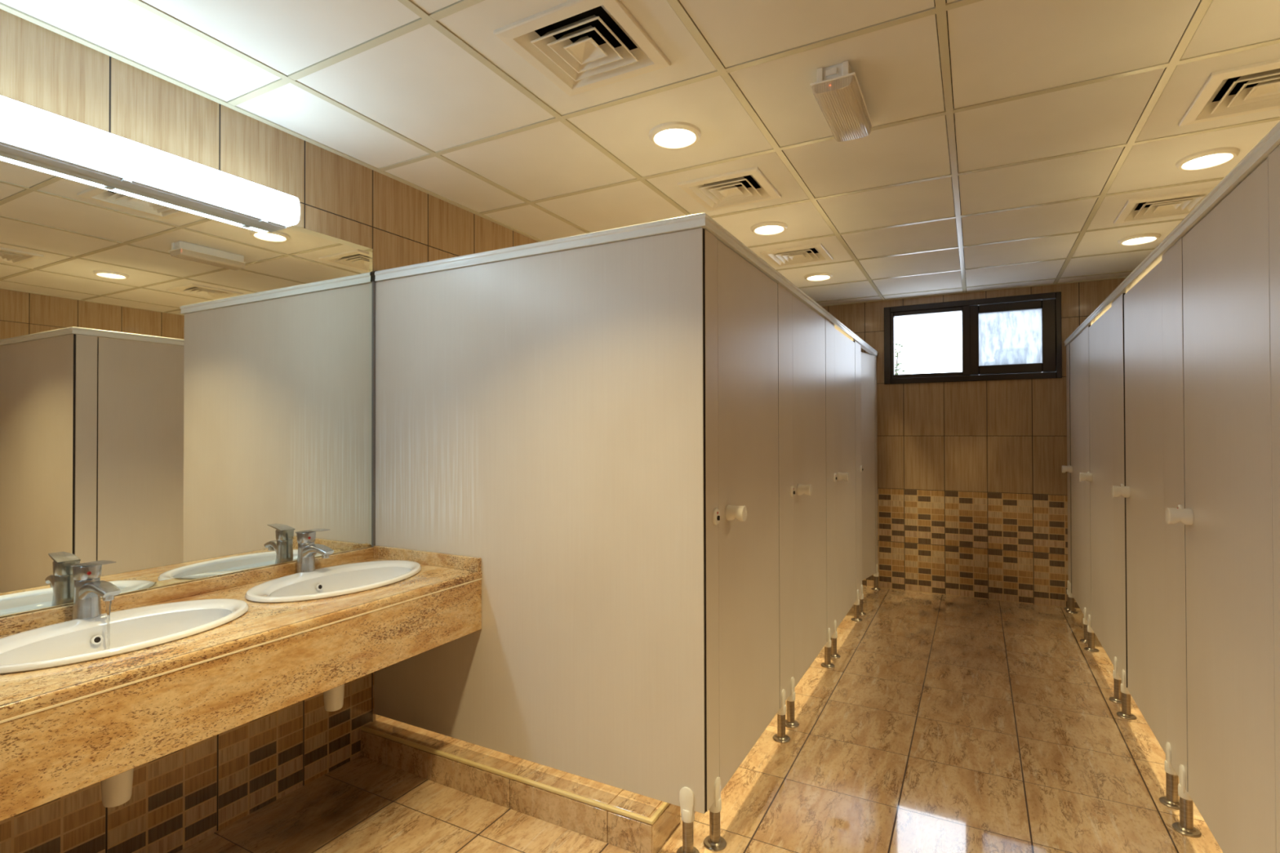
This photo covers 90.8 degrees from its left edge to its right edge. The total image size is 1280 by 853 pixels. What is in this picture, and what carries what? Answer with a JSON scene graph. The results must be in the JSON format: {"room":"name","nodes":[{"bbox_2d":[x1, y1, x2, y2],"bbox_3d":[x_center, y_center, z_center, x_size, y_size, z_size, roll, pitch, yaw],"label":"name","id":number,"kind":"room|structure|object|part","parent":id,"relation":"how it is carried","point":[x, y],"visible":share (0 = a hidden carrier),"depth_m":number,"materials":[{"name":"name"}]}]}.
{"room":"public restroom","nodes":[
{"label":"public restroom","id":0,"kind":"room"},
{"bbox_2d":[0,8,538,852],"bbox_3d":[-1.136,0.060,2.739,0.120,2.577,7.805,0,-1,28],"label":"wall","id":1,"kind":"structure","parent":0,"point":[180,798],"depth_m":2.11,"materials":[{"name":"tile"}]},
{"bbox_2d":[0,95,300,230],"bbox_3d":[-1.542,-0.767,1.724,0.130,0.111,1.222,0,-1,28],"label":"lamp","id":2,"kind":"object","parent":1,"relation":"attached to","point":[26,131],"visible":1,"depth_m":1.81,"materials":[{"name":"white plastic"}]},
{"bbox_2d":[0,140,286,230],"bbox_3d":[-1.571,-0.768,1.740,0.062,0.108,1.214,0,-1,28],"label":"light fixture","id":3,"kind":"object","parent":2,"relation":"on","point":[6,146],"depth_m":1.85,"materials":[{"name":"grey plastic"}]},
{"bbox_2d":[0,150,375,617],"bbox_3d":[-1.622,-0.128,1.694,0.009,1.247,2.161,0,-1,28],"label":"wall mirror","id":4,"kind":"object","parent":1,"relation":"attached to","point":[187,391],"visible":0.91,"depth_m":1.96,"materials":[{"name":"silver mirror"}]},
{"bbox_2d":[0,545,481,821],"bbox_3d":[-1.361,0.621,1.549,0.591,0.267,2.161,0,-1,28],"label":"countertop","id":5,"kind":"structure","parent":1,"relation":"attached to","point":[65,730],"depth_m":1.59,"materials":[{"name":"stone"}]},
{"bbox_2d":[71,560,121,619],"bbox_3d":[-1.481,0.447,1.720,0.149,0.157,0.061,0,-1,22],"label":"tap","id":6,"kind":"object","parent":5,"relation":"on","point":[89,588],"visible":1,"depth_m":1.71,"materials":[{"name":"silver metal"}]},
{"bbox_3d":[-1.489,0.376,1.724,0.124,0.015,0.052,0,-1,22],"label":"lever","id":7,"kind":"part","parent":6,"relation":"part of","materials":[{"name":"silver metal"}]},
{"bbox_3d":[-1.467,0.459,1.714,0.118,0.070,0.050,0,-1,22],"label":"spout","id":8,"kind":"part","parent":6,"relation":"part of","materials":[{"name":"silver metal"}]},
{"bbox_2d":[105,600,111,648],"bbox_3d":[-1.433,0.547,1.699,0.014,0.155,0.012,0,-1,28],"label":"water stream","id":9,"kind":"object","parent":6,"relation":"attached to","point":[108,603],"visible":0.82,"depth_m":1.70,"materials":[{"name":"white"}]},
{"bbox_2d":[0,599,248,674],"bbox_3d":[-1.351,0.600,1.634,0.400,0.158,0.620,0,-1,28],"label":"washbasin","id":10,"kind":"object","parent":5,"relation":"in","point":[74,641],"visible":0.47,"depth_m":1.68,"materials":[{"name":"white ceramic"}]},
{"bbox_2d":[100,768,133,808],"bbox_3d":[-1.449,0.832,1.675,0.319,0.268,0.075,0,-1,28],"label":"trap","id":11,"kind":"object","parent":10,"relation":"attached to","point":[116,790],"visible":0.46,"depth_m":1.59,"materials":[{"name":"white plastic"}]},
{"bbox_2d":[295,528,333,573],"bbox_3d":[-1.179,0.451,2.287,0.149,0.157,0.061,0,-1,22],"label":"tap","id":12,"kind":"object","parent":5,"relation":"on","point":[308,549],"visible":1,"depth_m":2.28,"materials":[{"name":"silver metal"}]},
{"bbox_3d":[-1.186,0.380,2.291,0.124,0.015,0.052,0,-1,22],"label":"lever","id":13,"kind":"part","parent":12,"relation":"part of","materials":[{"name":"silver metal"}]},
{"bbox_3d":[-1.165,0.463,2.281,0.118,0.070,0.050,0,-1,22],"label":"spout","id":14,"kind":"part","parent":12,"relation":"part of","materials":[{"name":"silver metal"}]},
{"bbox_2d":[244,560,421,603],"bbox_3d":[-1.045,0.604,2.208,0.400,0.158,0.620,0,-1,28],"label":"washbasin","id":15,"kind":"object","parent":5,"relation":"in","point":[353,578],"visible":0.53,"depth_m":2.26,"materials":[{"name":"white ceramic"}]},
{"bbox_2d":[323,684,344,711],"bbox_3d":[-1.158,0.836,2.220,0.319,0.268,0.075,0,-1,28],"label":"trap","id":16,"kind":"object","parent":15,"relation":"attached to","point":[333,698],"visible":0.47,"depth_m":2.14,"materials":[{"name":"white plastic"}]},
{"bbox_2d":[0,2,542,241],"bbox_3d":[-1.075,-1.086,2.715,0.024,0.015,7.565,0,-1,28],"label":"trim","id":17,"kind":"structure","parent":1,"relation":"attached to","point":[3,6],"depth_m":2.10,"materials":[{"name":"beige metal"}]},
{"bbox_2d":[360,716,679,852],"bbox_3d":[-0.504,1.285,2.357,1.339,0.116,0.208,0,-1,28],"label":"step","id":18,"kind":"structure","parent":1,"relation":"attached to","point":[625,820],"depth_m":2.20,"materials":[{"name":"stone"}]},
{"bbox_2d":[0,0,1279,305],"bbox_3d":[0.826,-1.183,1.702,4.533,0.180,7.765,0,-1,28],"label":"ceiling","id":19,"kind":"structure","parent":0,"point":[1005,146],"depth_m":2.15,"materials":[{"name":"beige"}]},
{"bbox_2d":[493,0,671,96],"bbox_3d":[-0.155,-1.153,1.815,0.368,0.152,0.368,0,-1,28],"label":"ceiling vent","id":20,"kind":"object","parent":19,"relation":"in","point":[580,46],"visible":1,"depth_m":1.84,"materials":[{"name":"white metal"}]},
{"bbox_2d":[648,121,701,149],"bbox_3d":[0.130,-1.080,2.349,0.194,0.017,0.194,0,-1,28],"label":"recessed light","id":21,"kind":"object","parent":19,"relation":"in","point":[671,135],"visible":1,"depth_m":2.33,"materials":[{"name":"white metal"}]},
{"bbox_2d":[677,166,781,210],"bbox_3d":[0.415,-1.145,2.885,0.368,0.152,0.368,0,-1,28],"label":"ceiling vent","id":22,"kind":"object","parent":19,"relation":"in","point":[748,185],"visible":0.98,"depth_m":2.90,"materials":[{"name":"white metal"}]},
{"bbox_2d":[751,221,787,235],"bbox_3d":[0.700,-1.072,3.419,0.194,0.017,0.194,0,-1,28],"label":"recessed light","id":23,"kind":"object","parent":19,"relation":"in","point":[768,228],"visible":1,"depth_m":3.40,"materials":[{"name":"white metal"}]},
{"bbox_2d":[760,243,833,266],"bbox_3d":[0.985,-1.137,3.954,0.368,0.152,0.368,0,-1,28],"label":"ceiling vent","id":24,"kind":"object","parent":19,"relation":"in","point":[816,252],"visible":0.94,"depth_m":3.96,"materials":[{"name":"white metal"}]},
{"bbox_2d":[804,272,832,280],"bbox_3d":[1.271,-1.064,4.488,0.194,0.017,0.194,0,-1,28],"label":"recessed light","id":25,"kind":"object","parent":19,"relation":"in","point":[815,276],"visible":1,"depth_m":4.46,"materials":[{"name":"white metal"}]},
{"bbox_2d":[809,60,872,142],"bbox_3d":[0.666,-1.051,2.062,0.132,0.082,0.370,0,-1,28],"label":"emergency light","id":26,"kind":"object","parent":19,"relation":"attached to","point":[837,91],"visible":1,"depth_m":1.97,"materials":[{"name":"white plastic"}]},
{"bbox_2d":[1117,232,1160,245],"bbox_3d":[2.875,-1.076,3.633,0.194,0.017,0.194,0,-1,28],"label":"recessed light","id":27,"kind":"object","parent":19,"relation":"in","point":[1137,239],"visible":1,"depth_m":3.62,"materials":[{"name":"white metal"}]},
{"bbox_2d":[1113,186,1214,223],"bbox_3d":[2.589,-1.149,3.099,0.368,0.152,0.368,0,-1,28],"label":"ceiling vent","id":28,"kind":"object","parent":19,"relation":"in","point":[1180,203],"visible":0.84,"depth_m":3.10,"materials":[{"name":"white metal"}]},
{"bbox_2d":[1175,146,1239,170],"bbox_3d":[2.304,-1.084,2.563,0.194,0.017,0.194,0,-1,28],"label":"recessed light","id":29,"kind":"object","parent":19,"relation":"in","point":[1212,157],"visible":1,"depth_m":2.55,"materials":[{"name":"white metal"}]},
{"bbox_2d":[1177,58,1279,126],"bbox_3d":[2.019,-1.157,2.029,0.368,0.152,0.368,0,-1,28],"label":"ceiling vent","id":30,"kind":"object","parent":19,"relation":"in","point":[1252,88],"visible":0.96,"depth_m":2.09,"materials":[{"name":"white metal"}]},
{"bbox_2d":[177,586,1222,852],"bbox_3d":[0.832,1.383,1.679,4.533,0.100,7.765,0,-1,28],"label":"floor","id":31,"kind":"structure","parent":0,"point":[940,723],"depth_m":2.42,"materials":[{"name":"tile"}]},
{"bbox_2d":[373,227,779,852],"bbox_3d":[-0.243,0.367,2.636,1.549,1.955,0.866,0,-1,28],"label":"stall","id":32,"kind":"object","parent":31,"relation":"on","point":[596,426],"visible":1,"depth_m":2.20,"materials":[{"name":"beige laminate"}]},
{"bbox_3d":[0.150,1.272,1.971,0.034,0.119,0.034,0,-1,28],"label":"leg","id":33,"kind":"part","parent":32,"relation":"part of","materials":[{"name":"metal"}]},
{"bbox_3d":[0.240,1.273,2.022,0.034,0.119,0.034,0,-1,28],"label":"leg","id":34,"kind":"part","parent":32,"relation":"part of","materials":[{"name":"metal"}]},
{"bbox_3d":[0.245,0.289,2.022,0.010,0.053,0.053,0,-1,28],"label":"lock plate","id":35,"kind":"part","parent":32,"relation":"part of","materials":[{"name":"white plastic"}]},
{"bbox_3d":[0.323,0.291,2.115,0.060,0.052,0.052,0,-1,28],"label":"knob","id":36,"kind":"part","parent":32,"relation":"part of","materials":[{"name":"white plastic"}]},
{"bbox_3d":[0.417,0.292,2.370,0.013,1.807,0.708,0,-1,28],"label":"door","id":37,"kind":"part","parent":32,"relation":"part of","materials":[{"name":"beige laminate"}]},
{"bbox_2d":[773,283,826,742],"bbox_3d":[0.186,0.374,3.440,1.549,1.955,0.957,0,-1,28],"label":"stall","id":38,"kind":"object","parent":31,"relation":"on","point":[802,420],"visible":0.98,"depth_m":2.99,"materials":[{"name":"beige laminate"}]},
{"bbox_3d":[0.608,1.278,2.712,0.034,0.119,0.034,0,-1,28],"label":"leg","id":39,"kind":"part","parent":38,"relation":"part of","materials":[{"name":"metal"}]},
{"bbox_3d":[0.680,1.279,2.847,0.034,0.119,0.034,0,-1,28],"label":"leg","id":40,"kind":"part","parent":38,"relation":"part of","materials":[{"name":"metal"}]},
{"bbox_3d":[0.692,0.295,2.860,0.010,0.053,0.053,0,-1,28],"label":"lock plate","id":41,"kind":"part","parent":38,"relation":"part of","materials":[{"name":"white plastic"}]},
{"bbox_3d":[0.770,0.297,2.954,0.060,0.052,0.052,0,-1,28],"label":"knob","id":42,"kind":"part","parent":38,"relation":"part of","materials":[{"name":"white plastic"}]},
{"bbox_3d":[0.866,0.299,3.211,0.013,1.807,0.715,0,-1,28],"label":"door","id":43,"kind":"part","parent":38,"relation":"part of","materials":[{"name":"beige laminate"}]},
{"bbox_2d":[821,318,856,668],"bbox_3d":[0.641,0.380,4.292,1.549,1.955,0.975,0,-1,28],"label":"stall","id":44,"kind":"object","parent":31,"relation":"on","point":[840,397],"visible":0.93,"depth_m":3.85,"materials":[{"name":"beige laminate"}]},
{"bbox_3d":[1.058,1.284,3.556,0.034,0.119,0.034,0,-1,28],"label":"leg","id":45,"kind":"part","parent":44,"relation":"part of","materials":[{"name":"metal"}]},
{"bbox_3d":[1.139,1.286,3.708,0.034,0.119,0.034,0,-1,28],"label":"leg","id":46,"kind":"part","parent":44,"relation":"part of","materials":[{"name":"metal"}]},
{"bbox_3d":[1.151,0.302,3.720,0.010,0.053,0.053,0,-1,28],"label":"lock plate","id":47,"kind":"part","parent":44,"relation":"part of","materials":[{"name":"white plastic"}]},
{"bbox_3d":[1.229,0.304,3.814,0.060,0.052,0.052,0,-1,28],"label":"knob","id":48,"kind":"part","parent":44,"relation":"part of","materials":[{"name":"white plastic"}]},
{"bbox_3d":[1.325,0.311,4.072,0.013,1.796,0.715,0,-1,28],"label":"door","id":49,"kind":"part","parent":44,"relation":"part of","materials":[{"name":"beige laminate"}]},
{"bbox_2d":[851,340,880,622],"bbox_3d":[1.113,0.387,5.208,1.520,1.955,1.085,0,-1,28],"label":"stall","id":50,"kind":"object","parent":31,"relation":"on","point":[865,364],"visible":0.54,"depth_m":5.05,"materials":[{"name":"beige laminate"}]},
{"bbox_2d":[372,212,878,356],"bbox_3d":[0.447,-0.624,3.992,1.502,0.048,3.864,0,-1,28],"label":"rail","id":51,"kind":"object","parent":50,"relation":"on","point":[698,220],"visible":0.9,"depth_m":2.28,"materials":[{"name":"silver metal"}]},
{"bbox_3d":[1.517,1.291,4.416,0.034,0.119,0.034,0,-1,28],"label":"leg","id":52,"kind":"part","parent":50,"relation":"part of","materials":[{"name":"metal"}]},
{"bbox_3d":[1.598,1.292,4.568,0.034,0.119,0.034,0,-1,28],"label":"leg","id":53,"kind":"part","parent":50,"relation":"part of","materials":[{"name":"metal"}]},
{"bbox_3d":[1.730,0.312,4.963,0.013,1.807,0.706,-1,-1,38],"label":"door","id":54,"kind":"part","parent":50,"relation":"part of","materials":[{"name":"beige laminate"}]},
{"bbox_3d":[1.975,1.297,5.275,0.034,0.119,0.034,0,-1,28],"label":"leg","id":55,"kind":"part","parent":50,"relation":"part of","materials":[{"name":"metal"}]},
{"bbox_2d":[1061,332,1084,613],"bbox_3d":[3.008,0.374,4.351,0.133,1.955,0.814,0,-1,28],"label":"stall","id":56,"kind":"object","parent":31,"relation":"on","point":[1075,583],"visible":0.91,"depth_m":4.34,"materials":[{"name":"beige laminate"}]},
{"bbox_3d":[3.041,0.305,4.491,0.060,0.052,0.052,0,-1,28],"label":"knob","id":57,"kind":"part","parent":56,"relation":"part of","materials":[{"name":"white plastic"}]},
{"bbox_3d":[3.183,1.289,4.667,0.034,0.119,0.034,0,-1,28],"label":"leg","id":58,"kind":"part","parent":56,"relation":"part of","materials":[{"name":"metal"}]},
{"bbox_3d":[3.143,1.288,4.593,0.034,0.119,0.034,0,-1,28],"label":"leg","id":59,"kind":"part","parent":56,"relation":"part of","materials":[{"name":"metal"}]},
{"bbox_3d":[2.963,0.302,4.266,0.013,1.807,0.614,0,-1,28],"label":"door","id":60,"kind":"part","parent":56,"relation":"part of","materials":[{"name":"beige laminate"}]},
{"bbox_2d":[1079,306,1115,664],"bbox_3d":[3.217,0.363,3.222,1.564,1.955,0.982,0,-1,28],"label":"stall","id":61,"kind":"object","parent":31,"relation":"on","point":[1097,476],"visible":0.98,"depth_m":3.51,"materials":[{"name":"beige laminate"}]},
{"bbox_3d":[2.800,1.283,3.949,0.034,0.119,0.034,0,-1,28],"label":"leg","id":62,"kind":"part","parent":61,"relation":"part of","materials":[{"name":"metal"}]},
{"bbox_3d":[2.631,0.299,3.721,0.060,0.052,0.052,0,-1,28],"label":"knob","id":63,"kind":"part","parent":61,"relation":"part of","materials":[{"name":"white plastic"}]},
{"bbox_3d":[2.720,1.282,3.799,0.034,0.119,0.034,0,-1,28],"label":"leg","id":64,"kind":"part","parent":61,"relation":"part of","materials":[{"name":"metal"}]},
{"bbox_2d":[1109,260,1166,754],"bbox_3d":[2.759,0.357,2.364,1.564,1.955,0.963,0,-1,28],"label":"stall","id":65,"kind":"object","parent":31,"relation":"on","point":[1139,672],"visible":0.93,"depth_m":2.62,"materials":[{"name":"beige laminate"}]},
{"bbox_3d":[2.337,1.277,3.082,0.034,0.119,0.034,0,-1,28],"label":"leg","id":66,"kind":"part","parent":65,"relation":"part of","materials":[{"name":"metal"}]},
{"bbox_3d":[2.150,0.292,2.820,0.060,0.052,0.052,0,-1,28],"label":"knob","id":67,"kind":"part","parent":65,"relation":"part of","materials":[{"name":"white plastic"}]},
{"bbox_3d":[2.249,1.275,2.916,0.034,0.119,0.034,0,-1,28],"label":"leg","id":68,"kind":"part","parent":65,"relation":"part of","materials":[{"name":"metal"}]},
{"bbox_2d":[1159,144,1279,852],"bbox_3d":[2.274,0.350,1.453,1.564,1.955,1.100,0,-1,28],"label":"stall","id":69,"kind":"object","parent":31,"relation":"on","point":[1220,281],"visible":1,"depth_m":1.72,"materials":[{"name":"beige laminate"}]},
{"bbox_3d":[1.884,1.270,2.232,0.034,0.119,0.034,0,-1,28],"label":"leg","id":70,"kind":"part","parent":69,"relation":"part of","materials":[{"name":"metal"}]},
{"bbox_3d":[1.787,0.286,2.088,0.010,0.053,0.053,0,-1,28],"label":"lock plate","id":71,"kind":"part","parent":69,"relation":"part of","materials":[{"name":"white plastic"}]},
{"bbox_3d":[1.716,0.286,2.005,0.060,0.052,0.052,0,-1,28],"label":"knob","id":72,"kind":"part","parent":69,"relation":"part of","materials":[{"name":"white plastic"}]},
{"bbox_3d":[1.804,1.269,2.083,0.034,0.119,0.034,0,-1,28],"label":"leg","id":73,"kind":"part","parent":69,"relation":"part of","materials":[{"name":"metal"}]},
{"bbox_2d":[822,263,1125,608],"bbox_3d":[2.637,0.071,5.082,4.333,2.577,0.120,0,-1,28],"label":"wall","id":74,"kind":"structure","parent":0,"point":[972,492],"depth_m":5.00,"materials":[{"name":"beige tile"}]},
{"bbox_2d":[820,276,1126,306],"bbox_3d":[2.600,-1.075,5.028,4.285,0.015,0.024,0,-1,28],"label":"trim","id":75,"kind":"structure","parent":74,"relation":"attached to","point":[1121,277],"depth_m":4.97,"materials":[{"name":"beige"}]},
{"label":"outside","id":76,"kind":"structure","parent":0,"visible":0},
{"bbox_2d":[894,343,904,374],"bbox_3d":[3.103,0.194,7.639,0.219,2.374,0.264,-1,-1,39],"label":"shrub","id":77,"kind":"object","parent":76,"point":[897,353],"visible":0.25,"depth_m":7.64,"materials":[{"name":"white plant"}]},
{"bbox_3d":[3.116,0.241,7.641,0.044,2.281,0.034,0,-1,28],"label":"stem","id":78,"kind":"part","parent":77,"relation":"part of","materials":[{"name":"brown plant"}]}
]}

